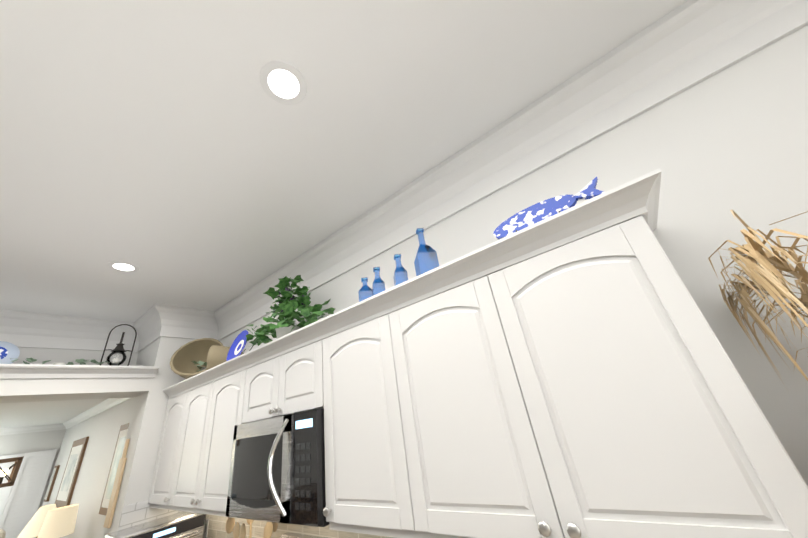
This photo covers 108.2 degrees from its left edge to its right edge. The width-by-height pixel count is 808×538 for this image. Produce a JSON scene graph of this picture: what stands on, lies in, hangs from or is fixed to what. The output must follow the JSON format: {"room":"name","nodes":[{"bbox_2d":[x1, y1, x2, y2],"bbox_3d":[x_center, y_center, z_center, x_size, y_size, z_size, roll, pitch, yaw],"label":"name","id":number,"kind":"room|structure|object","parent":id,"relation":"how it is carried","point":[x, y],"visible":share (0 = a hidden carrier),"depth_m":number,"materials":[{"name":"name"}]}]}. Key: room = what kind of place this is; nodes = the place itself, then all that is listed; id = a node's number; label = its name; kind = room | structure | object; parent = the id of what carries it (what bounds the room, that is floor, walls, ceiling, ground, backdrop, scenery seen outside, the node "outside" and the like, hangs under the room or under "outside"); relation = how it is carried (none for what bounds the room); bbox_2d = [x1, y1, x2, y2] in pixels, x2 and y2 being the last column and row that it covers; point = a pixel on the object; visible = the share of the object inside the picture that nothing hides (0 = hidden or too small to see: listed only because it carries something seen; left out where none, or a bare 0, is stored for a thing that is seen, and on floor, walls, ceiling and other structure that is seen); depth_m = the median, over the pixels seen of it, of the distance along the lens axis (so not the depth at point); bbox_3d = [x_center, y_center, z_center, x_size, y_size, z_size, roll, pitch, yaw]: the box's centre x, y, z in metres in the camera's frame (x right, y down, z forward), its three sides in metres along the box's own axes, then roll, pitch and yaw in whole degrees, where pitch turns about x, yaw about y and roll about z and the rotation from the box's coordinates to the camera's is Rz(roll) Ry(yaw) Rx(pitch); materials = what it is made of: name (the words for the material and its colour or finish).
{"room":"kitchen","nodes":[
{"label":"kitchen","id":0,"kind":"room"},
{"bbox_2d":[0,429,63,525],"bbox_3d":[-7.759,3.385,3.244,0.100,2.440,4.860,-25,-30,30],"label":"wall","id":1,"kind":"structure","parent":0,"point":[12,444],"depth_m":5.16,"materials":[{"name":"white paint"}]},
{"bbox_2d":[0,449,56,537],"bbox_3d":[-6.975,3.767,4.013,0.060,1.970,2.509,-25,-30,30],"label":"window shutters","id":2,"kind":"object","parent":1,"relation":"attached to","point":[11,502],"visible":0.75,"depth_m":4.91,"materials":[{"name":"white wood"}]},
{"bbox_2d":[0,423,61,434],"bbox_3d":[-7.692,3.350,3.195,0.080,2.440,4.710,-25,-30,30],"label":"trim","id":3,"kind":"structure","parent":1,"relation":"attached to","point":[39,428],"depth_m":5.19,"materials":[{"name":"white wood"}]},
{"bbox_2d":[0,363,142,428],"bbox_3d":[-5.946,1.333,2.507,5.190,0.060,5.120,-25,-30,30],"label":"ceiling","id":4,"kind":"structure","parent":0,"point":[20,414],"depth_m":4.07,"materials":[{"name":"white paint"}]},
{"bbox_2d":[0,456,23,487],"bbox_3d":[-3.966,1.560,2.612,0.248,0.803,0.806,-25,-30,30],"label":"pendant chandelier","id":5,"kind":"object","parent":4,"relation":"hanging from","point":[16,465],"visible":0.96,"depth_m":2.71,"materials":[{"name":"brown wood"}]},
{"bbox_2d":[32,397,135,537],"bbox_3d":[-4.242,3.115,3.824,5.190,2.440,0.120,-25,-30,30],"label":"wall","id":6,"kind":"structure","parent":0,"point":[101,430],"depth_m":3.69,"materials":[{"name":"white paint"}]},
{"bbox_2d":[44,465,59,501],"bbox_3d":[-5.942,3.612,4.934,0.250,0.500,0.036,-25,-30,30],"label":"picture frame","id":7,"kind":"object","parent":6,"relation":"attached to","point":[51,484],"visible":1,"depth_m":4.88,"materials":[{"name":"brown wood"}]},
{"bbox_2d":[55,437,88,507],"bbox_3d":[-4.891,2.982,4.297,0.900,0.850,0.036,-25,-30,30],"label":"picture frame","id":8,"kind":"object","parent":6,"relation":"attached to","point":[69,478],"visible":0.91,"depth_m":4.21,"materials":[{"name":"brown wood"}]},
{"bbox_2d":[60,397,132,429],"bbox_3d":[-4.265,3.070,3.724,5.090,2.440,0.080,-25,-30,30],"label":"trim","id":9,"kind":"structure","parent":6,"relation":"attached to","point":[108,403],"depth_m":4.34,"materials":[{"name":"white wood"}]},
{"bbox_2d":[99,423,128,515],"bbox_3d":[-2.992,2.070,3.066,0.520,0.810,0.036,-25,-30,30],"label":"picture frame","id":10,"kind":"object","parent":6,"relation":"attached to","point":[120,443],"visible":0.59,"depth_m":3.09,"materials":[{"name":"brown wood"}]},
{"bbox_2d":[0,337,205,537],"bbox_3d":[-3.189,1.522,1.504,0.760,2.960,3.500,-25,-30,30],"label":"wall","id":11,"kind":"structure","parent":0,"point":[144,431],"depth_m":2.46,"materials":[{"name":"white paint"}]},
{"bbox_2d":[12,358,109,364],"bbox_3d":[-2.915,0.633,2.019,0.161,0.092,1.284,-25,-30,30],"label":"garland","id":12,"kind":"object","parent":11,"relation":"on","point":[80,361],"visible":0.71,"depth_m":2.33,"materials":[{"name":"green plant"}]},
{"bbox_2d":[0,309,131,350],"bbox_3d":[-3.352,0.492,2.438,0.125,0.270,1.860,-25,-30,30],"label":"crown molding","id":13,"kind":"structure","parent":11,"relation":"attached to","point":[18,328],"depth_m":2.68,"materials":[{"name":"white wood"}]},
{"bbox_2d":[0,364,158,378],"bbox_3d":[-2.796,0.670,1.917,0.066,0.085,1.900,-25,-30,30],"label":"trim","id":14,"kind":"structure","parent":11,"relation":"attached to","point":[20,371],"depth_m":2.24,"materials":[{"name":"white wood"}]},
{"bbox_2d":[0,341,19,363],"bbox_3d":[-2.985,0.629,2.128,0.148,0.227,0.232,-25,-30,30],"label":"plate","id":15,"kind":"object","parent":14,"relation":"on","point":[9,353],"visible":0.85,"depth_m":2.18,"materials":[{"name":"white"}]},
{"bbox_2d":[103,439,129,527],"bbox_3d":[-2.338,1.732,2.392,0.130,0.600,0.020,-25,-30,30],"label":"cutting board","id":16,"kind":"object","parent":11,"relation":"hanging from","point":[114,494],"visible":1,"depth_m":2.35,"materials":[{"name":"beige wood"}]},
{"bbox_2d":[100,324,136,365],"bbox_3d":[-2.575,0.706,2.650,0.164,0.424,0.194,-25,-30,30],"label":"lantern","id":17,"kind":"object","parent":11,"relation":"on","point":[119,348],"visible":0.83,"depth_m":2.64,"materials":[{"name":"grey metal"}]},
{"bbox_2d":[118,500,181,529],"bbox_3d":[-1.929,2.074,2.280,0.006,0.500,0.492,-25,-30,30],"label":"wall tile","id":18,"kind":"structure","parent":11,"relation":"attached to","point":[137,513],"depth_m":2.25,"materials":[{"name":"white tile"}]},
{"bbox_2d":[124,303,179,351],"bbox_3d":[-2.496,0.578,2.889,0.635,0.270,0.155,-25,-30,30],"label":"crown molding","id":19,"kind":"structure","parent":11,"relation":"attached to","point":[159,321],"depth_m":2.86,"materials":[{"name":"white wood"}]},
{"bbox_2d":[164,307,211,338],"bbox_3d":[-2.149,0.549,2.941,0.125,0.270,0.330,-25,-30,30],"label":"crown molding","id":20,"kind":"structure","parent":11,"relation":"attached to","point":[191,323],"depth_m":2.96,"materials":[{"name":"white wood"}]},
{"bbox_2d":[0,0,687,322],"bbox_3d":[-1.162,-0.899,0.724,6.500,0.100,3.720,-25,-30,30],"label":"ceiling","id":21,"kind":"structure","parent":0,"point":[175,153],"depth_m":1.29,"materials":[{"name":"white paint"}]},
{"bbox_2d":[107,261,139,271],"bbox_3d":[-2.041,-0.014,2.131,0.175,0.004,0.175,-22,-29,25],"label":"recessed light","id":22,"kind":"object","parent":21,"relation":"in","point":[120,266],"depth_m":2.12,"materials":[{"name":"white"}]},
{"bbox_2d":[259,60,306,104],"bbox_3d":[-0.477,-0.734,1.163,0.175,0.004,0.175,-21,-28,23],"label":"recessed light","id":23,"kind":"object","parent":21,"relation":"in","point":[283,79],"depth_m":1.16,"materials":[{"name":"white"}]},
{"bbox_2d":[220,25,807,484],"bbox_3d":[0.153,0.944,1.398,6.500,2.960,0.120,-25,-30,30],"label":"wall","id":24,"kind":"structure","parent":0,"point":[718,147],"depth_m":1.00,"materials":[{"name":"white paint"}]},
{"bbox_2d":[148,381,183,507],"bbox_3d":[-1.769,1.418,2.487,0.526,0.828,0.347,-25,-30,30],"label":"upper cabinet","id":25,"kind":"object","parent":24,"relation":"attached to","point":[159,485],"depth_m":2.38,"materials":[{"name":"white wood"}]},
{"bbox_2d":[164,352,247,511],"bbox_3d":[-1.272,1.182,2.164,0.989,0.828,0.347,-25,-30,30],"label":"upper cabinet","id":26,"kind":"object","parent":24,"relation":"attached to","point":[198,477],"depth_m":2.01,"materials":[{"name":"white wood"}]},
{"bbox_2d":[170,338,222,378],"bbox_3d":[-1.865,0.806,2.657,0.357,0.390,0.382,-25,-30,30],"label":"wicker basket","id":27,"kind":"object","parent":26,"relation":"on","point":[188,360],"visible":0.6,"depth_m":2.71,"materials":[{"name":"beige wicker"}]},
{"bbox_2d":[207,345,243,369],"bbox_3d":[-1.492,0.746,2.444,0.358,0.238,0.283,-25,-30,30],"label":"wicker basket","id":28,"kind":"object","parent":26,"relation":"on","point":[217,355],"visible":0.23,"depth_m":2.37,"materials":[{"name":"beige wicker"}]},
{"bbox_2d":[227,330,252,360],"bbox_3d":[-1.244,0.615,2.276,0.268,0.273,0.176,-25,-30,30],"label":"plate","id":29,"kind":"object","parent":26,"relation":"on","point":[237,346],"visible":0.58,"depth_m":2.27,"materials":[{"name":"blue ceramic"}]},
{"bbox_2d":[240,320,323,424],"bbox_3d":[-0.611,0.668,1.806,0.783,0.410,0.347,-25,-30,30],"label":"upper cabinet","id":30,"kind":"object","parent":24,"relation":"attached to","point":[283,377],"depth_m":1.64,"materials":[{"name":"white wood"}]},
{"bbox_2d":[226,408,328,526],"bbox_3d":[-0.585,1.037,1.579,0.775,0.446,0.450,-25,-30,30],"label":"microwave","id":31,"kind":"object","parent":30,"relation":"attached to","point":[277,470],"visible":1,"depth_m":1.40,"materials":[{"name":"black metal"}]},
{"bbox_2d":[245,275,334,345],"bbox_3d":[-0.792,0.283,2.032,0.836,0.519,0.385,-25,-30,30],"label":"ivy plant","id":32,"kind":"object","parent":30,"relation":"on","point":[289,304],"visible":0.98,"depth_m":1.96,"materials":[{"name":"green plant"}]},
{"bbox_2d":[203,514,392,537],"bbox_3d":[-0.379,1.477,1.558,3.594,0.500,0.006,-25,-30,30],"label":"wall tiles","id":33,"kind":"structure","parent":24,"relation":"attached to","point":[216,527],"depth_m":1.84,"materials":[{"name":"beige tile"}]},
{"bbox_2d":[203,519,208,537],"bbox_3d":[-1.571,2.054,2.320,0.072,0.116,0.006,-25,-30,30],"label":"electrical outlet plate","id":34,"kind":"object","parent":33,"relation":"attached to","point":[205,533],"visible":0.83,"depth_m":2.30,"materials":[{"name":"beige plastic"}]},
{"bbox_2d":[320,300,395,531],"bbox_3d":[-0.074,0.612,1.385,0.521,0.828,0.347,-25,-30,30],"label":"upper cabinet","id":35,"kind":"object","parent":24,"relation":"attached to","point":[358,491],"depth_m":1.25,"materials":[{"name":"white wood"}]},
{"bbox_2d":[208,0,807,340],"bbox_3d":[0.146,-0.408,1.725,5.640,0.270,0.125,-25,-30,30],"label":"crown molding","id":36,"kind":"structure","parent":24,"relation":"attached to","point":[688,44],"depth_m":1.36,"materials":[{"name":"white wood"}]},
{"bbox_2d":[372,184,807,537],"bbox_3d":[0.429,0.373,1.058,1.009,0.828,0.347,-25,-30,30],"label":"upper cabinet","id":37,"kind":"object","parent":24,"relation":"attached to","point":[572,372],"depth_m":0.82,"materials":[{"name":"white wood"}]},
{"bbox_2d":[393,254,407,285],"bbox_3d":[-0.019,0.014,1.330,0.057,0.170,0.057,-4,-26,-10],"label":"bottle","id":38,"kind":"object","parent":37,"relation":"on","point":[400,274],"depth_m":1.30,"materials":[{"name":"blue glass"}]},
{"bbox_2d":[414,228,438,275],"bbox_3d":[0.089,-0.068,1.290,0.085,0.250,0.085,-4,-26,-10],"label":"bottle","id":39,"kind":"object","parent":37,"relation":"on","point":[426,259],"depth_m":1.24,"materials":[{"name":"blue glass"}]},
{"bbox_2d":[493,177,603,238],"bbox_3d":[0.488,-0.184,1.013,0.361,0.106,0.133,-25,-30,30],"label":"platter","id":40,"kind":"object","parent":37,"relation":"on","point":[533,214],"visible":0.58,"depth_m":0.99,"materials":[{"name":"blue ceramic"}]},
{"bbox_3d":[-0.585,1.732,-0.698,6.110,0.060,3.720,-25,-30,30],"label":"floor","id":41,"kind":"structure","parent":0,"visible":0},
{"bbox_2d":[281,532,324,537],"bbox_3d":[-0.522,1.873,1.044,0.802,1.187,0.702,-25,-30,30],"label":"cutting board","id":42,"kind":"object","parent":41,"relation":"on","point":[290,535],"visible":1,"depth_m":1.68,"materials":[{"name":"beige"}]},
{"bbox_2d":[708,210,807,383],"bbox_3d":[0.989,0.669,0.076,0.418,2.063,0.952,-25,-30,30],"label":"arrangement","id":43,"kind":"object","parent":41,"relation":"on","point":[764,272],"visible":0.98,"depth_m":0.70,"materials":[{"name":"brown plant"}]},
{"bbox_3d":[-1.020,1.779,0.332,3.606,0.875,2.446,-25,-30,30],"label":"base cabinet","id":44,"kind":"object","parent":41,"relation":"on","visible":0},
{"bbox_3d":[-1.293,1.479,0.656,4.223,0.374,2.464,-25,-30,30],"label":"countertop","id":45,"kind":"structure","parent":44,"relation":"on","visible":0},
{"bbox_2d":[104,511,205,537],"bbox_3d":[-1.793,2.036,2.103,0.358,0.345,0.535,-25,-30,30],"label":"toaster oven","id":46,"kind":"object","parent":45,"relation":"on","point":[182,524],"visible":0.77,"depth_m":2.14,"materials":[{"name":"silver metal"}]},
{"bbox_2d":[225,517,277,537],"bbox_3d":[-0.847,1.617,1.637,0.301,0.421,0.261,-25,-30,30],"label":"utensil crock","id":47,"kind":"object","parent":45,"relation":"on","point":[269,529],"visible":0.6,"depth_m":1.64,"materials":[{"name":"beige wood"}]},
{"bbox_3d":[-5.505,3.597,1.530,5.190,0.060,5.420,-25,-30,30],"label":"floor","id":48,"kind":"structure","parent":0,"visible":0},
{"bbox_2d":[0,529,5,537],"bbox_3d":[-5.083,3.699,3.230,0.850,1.120,0.680,-25,-30,30],"label":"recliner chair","id":49,"kind":"object","parent":48,"relation":"on","point":[2,533],"visible":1,"depth_m":3.73,"materials":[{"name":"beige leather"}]},
{"bbox_3d":[-3.752,3.516,2.893,1.500,0.780,0.410,-25,-30,30],"label":"console table","id":50,"kind":"object","parent":48,"relation":"on","visible":0},
{"bbox_2d":[17,504,55,537],"bbox_3d":[-4.152,3.034,3.322,0.340,0.560,0.340,-25,-30,30],"label":"table lamp","id":51,"kind":"object","parent":50,"relation":"on","point":[32,528],"visible":0.56,"depth_m":3.29,"materials":[{"name":"beige fabric"}]},
{"bbox_2d":[37,504,78,537],"bbox_3d":[-3.549,2.764,2.965,0.260,0.560,0.260,-25,-30,30],"label":"table lamp","id":52,"kind":"object","parent":50,"relation":"on","point":[59,522],"visible":1,"depth_m":2.98,"materials":[{"name":"beige fabric"}]}
]}

